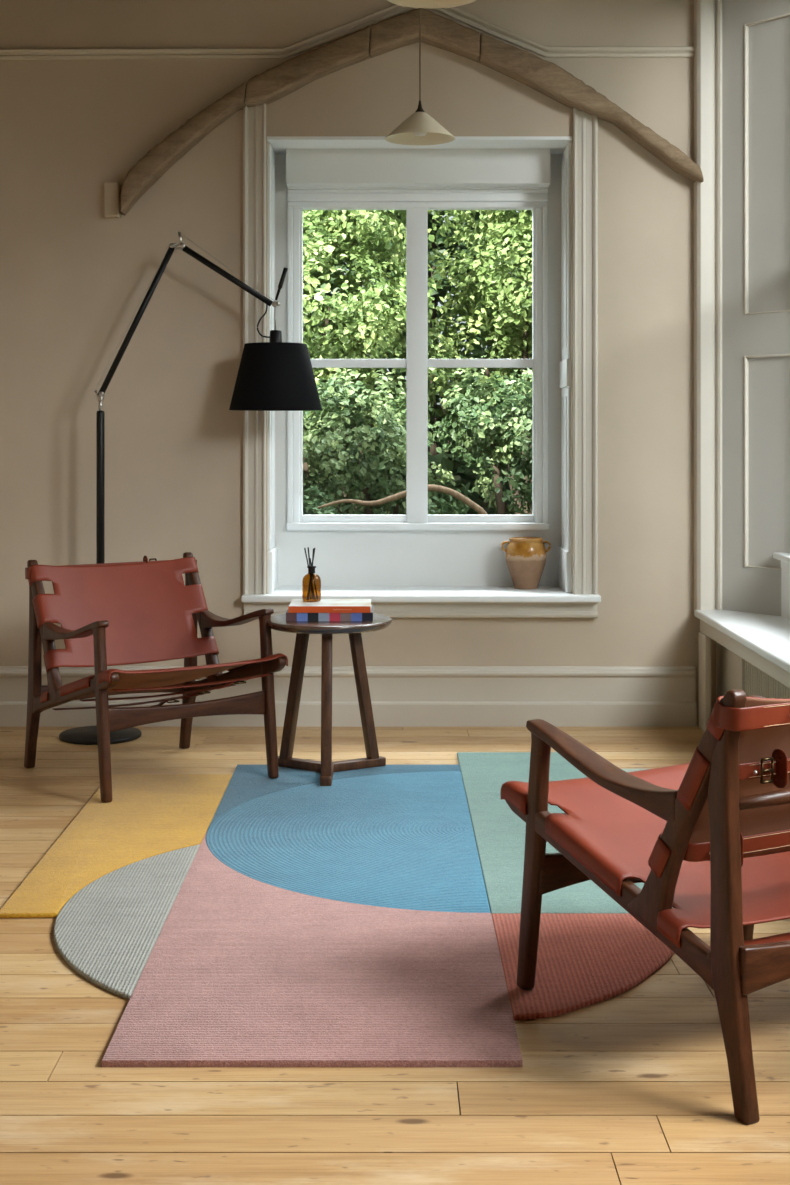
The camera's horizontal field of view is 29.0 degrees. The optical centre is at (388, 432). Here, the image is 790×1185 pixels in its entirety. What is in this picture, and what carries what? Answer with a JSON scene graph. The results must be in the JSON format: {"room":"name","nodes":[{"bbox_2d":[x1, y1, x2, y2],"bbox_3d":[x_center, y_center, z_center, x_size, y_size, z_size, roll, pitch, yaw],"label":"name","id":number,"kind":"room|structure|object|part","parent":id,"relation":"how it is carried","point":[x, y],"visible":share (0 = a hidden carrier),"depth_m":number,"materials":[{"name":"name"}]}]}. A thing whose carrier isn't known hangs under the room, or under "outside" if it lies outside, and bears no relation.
{"room":"living room","nodes":[
{"label":"living room","id":0,"kind":"room"},
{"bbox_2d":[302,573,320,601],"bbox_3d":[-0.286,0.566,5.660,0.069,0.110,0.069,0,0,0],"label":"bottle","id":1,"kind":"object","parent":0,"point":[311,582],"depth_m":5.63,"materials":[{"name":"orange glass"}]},
{"bbox_2d":[0,0,715,724],"bbox_3d":[-0.270,-0.375,6.760,4.760,3.350,0.420,0,0,0],"label":"wall","id":2,"kind":"structure","parent":0,"point":[73,277],"depth_m":6.55,"materials":[{"name":"paint"}]},
{"bbox_2d":[0,4,694,59],"bbox_3d":[-0.274,-1.731,6.537,3.205,0.266,0.030,0,0,0],"label":"trim","id":3,"kind":"structure","parent":2,"relation":"attached to","point":[394,10],"depth_m":6.54,"materials":[{"name":"paint"}]},
{"bbox_2d":[0,666,696,726],"bbox_3d":[-0.570,1.124,6.537,3.760,0.252,0.046,0,0,0],"label":"baseboard","id":4,"kind":"structure","parent":2,"relation":"attached to","point":[401,696],"depth_m":6.52,"materials":[{"name":"paint"}]},
{"bbox_2d":[104,8,703,217],"bbox_3d":[0.057,-1.355,6.491,2.539,0.872,0.128,0,0,0],"label":"timber beam","id":5,"kind":"structure","parent":2,"relation":"attached to","point":[545,77],"depth_m":6.43,"materials":[{"name":"wood"}]},
{"bbox_2d":[241,104,600,617],"bbox_3d":[0.136,-0.341,6.705,1.522,2.258,0.470,0,0,0],"label":"window","id":6,"kind":"structure","parent":2,"relation":"in","point":[415,564],"depth_m":6.85,"materials":[{"name":"paint"}]},
{"bbox_3d":[-0.574,-0.383,6.534,0.096,2.175,0.036,0,0,0],"label":"architrave","id":7,"kind":"part","parent":6,"relation":"part of","materials":[{"name":"paint"}]},
{"bbox_3d":[-0.512,-0.280,6.725,0.024,1.935,0.310,0,0,0],"label":"shutter panel","id":8,"kind":"part","parent":6,"relation":"part of","materials":[{"name":"white paint"}]},
{"bbox_3d":[0.129,-0.310,6.904,1.076,1.427,0.062,0,0,0],"label":"sash frame","id":9,"kind":"part","parent":6,"relation":"part of","materials":[{"name":"white paint"}]},
{"bbox_3d":[0.129,-0.350,6.893,1.166,1.547,0.095,0,0,0],"label":"casing","id":10,"kind":"part","parent":6,"relation":"part of","materials":[{"name":"white paint"}]},
{"bbox_3d":[0.131,-0.289,6.845,1.305,1.955,0.190,0,0,0],"label":"recess panel","id":11,"kind":"part","parent":6,"relation":"part of","materials":[{"name":"grey paint"}]},
{"bbox_2d":[501,537,550,588],"bbox_3d":[0.606,0.576,6.770,0.183,0.223,0.183,0,0,41],"label":"jar","id":12,"kind":"object","parent":6,"relation":"on","point":[526,557],"visible":1,"depth_m":6.71,"materials":[{"name":"ceramic"}]},
{"bbox_3d":[0.514,0.502,6.770,0.038,0.052,0.020,0,0,0],"label":"handle","id":13,"kind":"part","parent":12,"relation":"part of","materials":[{"name":"ceramic"}]},
{"bbox_3d":[0.698,0.502,6.770,0.038,0.052,0.020,0,0,0],"label":"handle","id":14,"kind":"part","parent":12,"relation":"part of","materials":[{"name":"ceramic"}]},
{"bbox_3d":[0.773,-0.280,6.725,0.024,1.935,0.310,0,0,0],"label":"shutter panel","id":15,"kind":"part","parent":6,"relation":"part of","materials":[{"name":"white paint"}]},
{"bbox_3d":[0.839,-0.355,6.534,0.103,2.120,0.036,0,0,0],"label":"architrave","id":16,"kind":"part","parent":6,"relation":"part of","materials":[{"name":"paint"}]},
{"bbox_2d":[0,725,789,1184],"bbox_3d":[-0.370,1.270,2.184,4.160,0.040,8.768,0,0,0],"label":"floor","id":17,"kind":"structure","parent":0,"point":[631,1087],"depth_m":2.91,"materials":[{"name":"brown wood"}]},
{"bbox_2d":[24,552,287,802],"bbox_3d":[-0.866,0.861,5.578,0.692,0.795,0.825,0,-1,-34],"label":"chair","id":18,"kind":"object","parent":17,"relation":"on","point":[122,613],"visible":1,"depth_m":5.66,"materials":[{"name":"red leather"}]},
{"bbox_3d":[-1.323,0.861,5.685,0.034,0.779,0.111,0,0,-34],"label":"leg","id":19,"kind":"part","parent":18,"relation":"part of","materials":[{"name":"brown wood"}]},
{"bbox_3d":[-1.238,0.733,5.559,0.034,0.498,0.288,0,-1,-34],"label":"post","id":20,"kind":"part","parent":18,"relation":"part of","materials":[{"name":"brown wood"}]},
{"bbox_3d":[-1.110,0.918,5.369,0.032,0.233,0.738,0,-1,-34],"label":"rail","id":21,"kind":"part","parent":18,"relation":"part of","materials":[{"name":"brown wood"}]},
{"bbox_3d":[-1.092,0.694,5.362,0.075,0.114,0.515,0,-1,-34],"label":"armrest","id":22,"kind":"part","parent":18,"relation":"part of","materials":[{"name":"brown wood"}]},
{"bbox_3d":[-0.966,0.938,5.154,0.033,0.596,0.096,0,-1,-34],"label":"leg","id":23,"kind":"part","parent":18,"relation":"part of","materials":[{"name":"brown wood"}]},
{"bbox_3d":[-0.791,0.861,6.042,0.034,0.779,0.111,0,0,-34],"label":"leg","id":24,"kind":"part","parent":18,"relation":"part of","materials":[{"name":"brown wood"}]},
{"bbox_3d":[-0.707,0.733,5.917,0.034,0.498,0.288,0,-1,-34],"label":"post","id":25,"kind":"part","parent":18,"relation":"part of","materials":[{"name":"brown wood"}]},
{"bbox_3d":[-0.579,0.918,5.726,0.032,0.233,0.738,0,-1,-34],"label":"rail","id":26,"kind":"part","parent":18,"relation":"part of","materials":[{"name":"brown wood"}]},
{"bbox_3d":[-0.580,0.694,5.706,0.075,0.114,0.515,0,-1,-34],"label":"armrest","id":27,"kind":"part","parent":18,"relation":"part of","materials":[{"name":"brown wood"}]},
{"bbox_3d":[-0.434,0.938,5.511,0.033,0.596,0.096,0,-1,-34],"label":"leg","id":28,"kind":"part","parent":18,"relation":"part of","materials":[{"name":"brown wood"}]},
{"bbox_2d":[59,232,321,744],"bbox_3d":[-0.814,0.211,6.290,1.079,2.077,0.382,0,0,0],"label":"floor lamp","id":29,"kind":"object","parent":17,"relation":"on","point":[275,374],"visible":0.93,"depth_m":6.21,"materials":[{"name":"black metal"}]},
{"bbox_3d":[-1.040,-0.456,6.290,0.323,0.628,0.024,0,0,0],"label":"arm","id":30,"kind":"part","parent":29,"relation":"part of","materials":[{"name":"black metal"}]},
{"bbox_3d":[-0.663,-0.645,6.290,0.373,0.251,0.024,0,0,0],"label":"arm","id":31,"kind":"part","parent":29,"relation":"part of","materials":[{"name":"black metal"}]},
{"bbox_2d":[269,330,281,341],"bbox_3d":[-0.465,-0.379,6.290,0.054,0.086,0.054,0,0,0],"label":"socket","id":32,"kind":"object","parent":29,"relation":"attached to","point":[275,335],"depth_m":6.27,"materials":[{"name":"black metal"}]},
{"bbox_3d":[-0.465,-0.230,6.290,0.382,0.272,0.382,0,0,0],"label":"lamp shade","id":33,"kind":"part","parent":29,"relation":"part of","materials":[{"name":"black fabric"}]},
{"bbox_3d":[-0.442,-0.613,6.290,0.054,0.136,0.017,0,0,0],"label":"handle","id":34,"kind":"part","parent":29,"relation":"part of","materials":[{"name":"black metal"}]},
{"bbox_2d":[0,752,673,1066],"bbox_3d":[-0.006,1.243,4.472,2.012,0.014,2.916,0,0,0],"label":"rug","id":35,"kind":"object","parent":17,"relation":"on","point":[247,917],"visible":0.88,"depth_m":3.88,"materials":[{"name":"carpet"}]},
{"bbox_3d":[-0.789,1.243,4.740,0.446,0.014,1.610,0,0,0],"label":"wool panel","id":36,"kind":"part","parent":35,"relation":"part of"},
{"bbox_3d":[-0.710,1.243,3.985,0.288,0.013,1.246,0,0,0],"label":"wool panel","id":37,"kind":"part","parent":35,"relation":"part of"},
{"bbox_3d":[-0.151,1.243,3.892,0.829,0.014,1.756,0,0,0],"label":"wool panel","id":38,"kind":"part","parent":35,"relation":"part of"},
{"bbox_2d":[266,614,391,785],"bbox_3d":[-0.222,0.957,5.585,0.466,0.559,0.466,0,0,0],"label":"side table","id":39,"kind":"object","parent":35,"relation":"on","point":[302,629],"visible":0.78,"depth_m":5.62,"materials":[{"name":"brown wood"}]},
{"bbox_3d":[-0.348,0.960,5.658,0.118,0.505,0.038,0,0,30],"label":"leg","id":40,"kind":"part","parent":39,"relation":"part of","materials":[{"name":"brown wood"}]},
{"bbox_3d":[-0.222,0.960,5.439,0.038,0.505,0.118,0,0,0],"label":"leg","id":41,"kind":"part","parent":39,"relation":"part of","materials":[{"name":"brown wood"}]},
{"bbox_2d":[286,605,373,620],"bbox_3d":[-0.214,0.661,5.624,0.313,0.031,0.242,0,0,0],"label":"book","id":42,"kind":"object","parent":39,"relation":"on","point":[289,616],"visible":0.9,"depth_m":5.50,"materials":[{"name":"paper"}]},
{"bbox_2d":[289,599,370,612],"bbox_3d":[-0.213,0.634,5.621,0.295,0.023,0.249,0,0,0],"label":"book","id":43,"kind":"object","parent":42,"relation":"on","point":[296,605],"visible":1,"depth_m":5.50,"materials":[{"name":"paper"}]},
{"bbox_2d":[302,547,320,601],"bbox_3d":[-0.286,0.522,5.660,0.069,0.199,0.069,0,0,0],"label":"reed diffuser","id":44,"kind":"object","parent":43,"relation":"on","point":[311,582],"visible":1,"depth_m":5.64,"materials":[{"name":"orange glass"}]},
{"bbox_3d":[-0.095,0.960,5.658,0.118,0.505,0.038,0,0,-30],"label":"leg","id":45,"kind":"part","parent":39,"relation":"part of","materials":[{"name":"brown wood"}]},
{"bbox_3d":[-0.151,1.243,5.240,0.829,0.012,0.940,0,0,0],"label":"wool panel","id":46,"kind":"part","parent":35,"relation":"part of","materials":[{"name":"blue fabric"}]},
{"bbox_3d":[-0.151,1.243,4.770,0.829,0.014,1.658,0,0,0],"label":"wool panel","id":47,"kind":"part","parent":35,"relation":"part of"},
{"bbox_3d":[0.521,1.243,4.936,0.517,0.014,1.989,0,0,0],"label":"wool panel","id":48,"kind":"part","parent":35,"relation":"part of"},
{"bbox_3d":[0.499,1.243,3.595,0.471,0.014,0.692,0,0,0],"label":"wool panel","id":49,"kind":"part","parent":35,"relation":"part of","materials":[{"name":"red carpet"}]},
{"bbox_3d":[0.890,1.243,4.790,0.220,0.014,1.699,0,0,0],"label":"wool panel","id":50,"kind":"part","parent":35,"relation":"part of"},
{"bbox_2d":[500,689,789,1124],"bbox_3d":[0.745,0.861,3.271,0.692,0.795,0.825,0,1,-29],"label":"chair","id":51,"kind":"object","parent":17,"relation":"on","point":[707,837],"visible":1,"depth_m":3.00,"materials":[{"name":"red leather"}]},
{"bbox_3d":[0.321,0.938,3.374,0.033,0.596,0.096,0,1,-29],"label":"leg","id":52,"kind":"part","parent":51,"relation":"part of","materials":[{"name":"brown wood"}]},
{"bbox_3d":[0.450,0.694,3.167,0.075,0.114,0.515,0,1,-29],"label":"armrest","id":53,"kind":"part","parent":51,"relation":"part of","materials":[{"name":"brown wood"}]},
{"bbox_3d":[0.448,0.918,3.147,0.032,0.233,0.738,0,1,-29],"label":"rail","id":54,"kind":"part","parent":51,"relation":"part of","materials":[{"name":"brown wood"}]},
{"bbox_3d":[0.560,0.733,2.947,0.034,0.498,0.288,0,1,-29],"label":"post","id":55,"kind":"part","parent":51,"relation":"part of","materials":[{"name":"brown wood"}]},
{"bbox_3d":[0.634,0.860,2.813,0.034,0.778,0.123,0,1,-29],"label":"leg","id":56,"kind":"part","parent":51,"relation":"part of","materials":[{"name":"brown wood"}]},
{"bbox_3d":[0.880,0.938,3.686,0.033,0.596,0.096,0,1,-29],"label":"leg","id":57,"kind":"part","parent":51,"relation":"part of","materials":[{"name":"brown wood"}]},
{"bbox_3d":[0.989,0.694,3.468,0.075,0.114,0.515,0,1,-29],"label":"armrest","id":58,"kind":"part","parent":51,"relation":"part of","materials":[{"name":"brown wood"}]},
{"bbox_3d":[-0.420,-2.150,2.285,4.460,0.200,9.370,0,0,0],"label":"ceiling","id":59,"kind":"structure","parent":0,"visible":0},
{"bbox_2d":[385,8,454,144],"bbox_3d":[0.114,-1.563,5.600,0.256,0.974,0.256,0,0,0],"label":"pendant lamp","id":60,"kind":"object","parent":59,"relation":"hanging from","point":[419,128],"visible":1,"depth_m":5.59,"materials":[{"name":"beige ceramic"}]},
{"bbox_3d":[0.114,-1.124,5.600,0.256,0.096,0.256,0,0,0],"label":"lamp shade","id":61,"kind":"part","parent":60,"relation":"part of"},
{"bbox_3d":[0.114,-1.621,5.600,0.005,0.819,0.005,0,0,45],"label":"cord","id":62,"kind":"part","parent":60,"relation":"part of","materials":[{"name":"brown plastic"}]},
{"bbox_3d":[0.114,-1.124,5.600,0.060,0.075,0.060,0,0,0],"label":"bulb","id":63,"kind":"part","parent":60,"relation":"part of","materials":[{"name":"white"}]},
{"bbox_2d":[387,0,475,7],"bbox_3d":[0.112,-1.598,4.000,0.256,0.905,0.256,0,0,0],"label":"pendant lamp","id":64,"kind":"object","parent":59,"relation":"hanging from","point":[408,3],"visible":1,"depth_m":4.10,"materials":[{"name":"beige plastic"}]},
{"bbox_3d":[1.535,-0.375,2.075,0.450,3.350,8.950,0,0,0],"label":"wall","id":65,"kind":"structure","parent":0,"visible":0},
{"bbox_2d":[694,0,789,731],"bbox_3d":[1.518,-0.315,5.345,0.441,3.130,2.410,0,0,0],"label":"window","id":66,"kind":"structure","parent":65,"relation":"in","point":[742,52],"depth_m":6.40,"materials":[{"name":"paint"}]},
{"bbox_3d":[1.327,1.048,6.430,0.026,0.405,0.140,0,0,0],"label":"seat post","id":67,"kind":"part","parent":66,"relation":"part of","materials":[{"name":"paint"}]},
{"bbox_3d":[1.359,-0.555,6.513,0.110,2.630,0.074,0,0,0],"label":"corner architrave","id":68,"kind":"part","parent":66,"relation":"part of","materials":[{"name":"paint"}]},
{"bbox_3d":[1.413,1.016,5.355,0.025,0.468,2.390,0,0,0],"label":"seat panel","id":69,"kind":"part","parent":66,"relation":"part of","materials":[{"name":"paint"}]},
{"bbox_3d":[1.598,0.118,6.274,0.020,0.883,0.338,0,0,-39],"label":"panel moulding","id":70,"kind":"part","parent":66,"relation":"part of","materials":[{"name":"paint"}]},
{"bbox_3d":[1.598,-1.103,6.274,0.020,1.215,0.338,0,0,-39],"label":"panel moulding","id":71,"kind":"part","parent":66,"relation":"part of","materials":[{"name":"paint"}]},
{"bbox_2d":[745,660,789,698],"bbox_3d":[1.433,1.028,5.296,0.055,0.325,1.492,0,0,0],"label":"radiator","id":72,"kind":"object","parent":66,"relation":"attached to","point":[757,682],"visible":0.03,"depth_m":5.76,"materials":[{"name":"metal"}]},
{"label":"outside","id":73,"kind":"structure","parent":0,"visible":0},
{"bbox_3d":[1.000,1.700,12.500,30.000,0.100,43.000,0,0,0],"label":"ground","id":74,"kind":"structure","parent":73,"visible":0},
{"bbox_2d":[303,486,386,514],"bbox_3d":[-0.591,1.006,9.054,1.904,1.388,1.024,0,0,0],"label":"leafy shrub","id":75,"kind":"object","parent":74,"relation":"on","point":[314,489],"visible":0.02,"depth_m":9.02,"materials":[{"name":"green plant"}]},
{"bbox_2d":[318,484,487,514],"bbox_3d":[0.099,0.455,8.698,1.016,0.328,0.140,0,0,0],"label":"bare branch","id":76,"kind":"object","parent":75,"relation":"attached to","point":[438,488],"visible":0.8,"depth_m":8.67,"materials":[{"name":"brown plant"}]},
{"bbox_2d":[303,210,467,514],"bbox_3d":[-0.672,-0.251,10.771,2.615,3.867,2.009,0,0,17],"label":"leafy tree","id":77,"kind":"object","parent":74,"relation":"on","point":[364,235],"visible":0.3,"depth_m":10.32,"materials":[{"name":"green plant"}]},
{"bbox_2d":[303,369,470,514],"bbox_3d":[-0.623,0.607,9.724,2.289,2.174,1.132,0,0,9],"label":"leafy shrub","id":78,"kind":"object","parent":74,"relation":"on","point":[325,446],"visible":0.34,"depth_m":9.46,"materials":[{"name":"green plant"}]},
{"bbox_2d":[303,210,531,514],"bbox_3d":[0.392,-0.962,13.485,9.319,5.771,2.994,0,0,0],"label":"tree","id":79,"kind":"object","parent":74,"relation":"on","point":[458,468],"visible":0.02,"depth_m":12.66,"materials":[{"name":"green plant"}]},
{"bbox_2d":[428,210,531,514],"bbox_3d":[1.580,-0.342,11.305,2.802,4.057,2.057,0,0,3],"label":"leafy tree","id":80,"kind":"object","parent":74,"relation":"on","point":[478,291],"visible":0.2,"depth_m":10.97,"materials":[{"name":"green plant"}]},
{"bbox_2d":[428,355,531,514],"bbox_3d":[1.519,0.508,9.669,2.487,2.373,1.380,0,0,-8],"label":"leafy shrub","id":81,"kind":"object","parent":74,"relation":"on","point":[495,436],"visible":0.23,"depth_m":9.70,"materials":[{"name":"green plant"}]}
]}

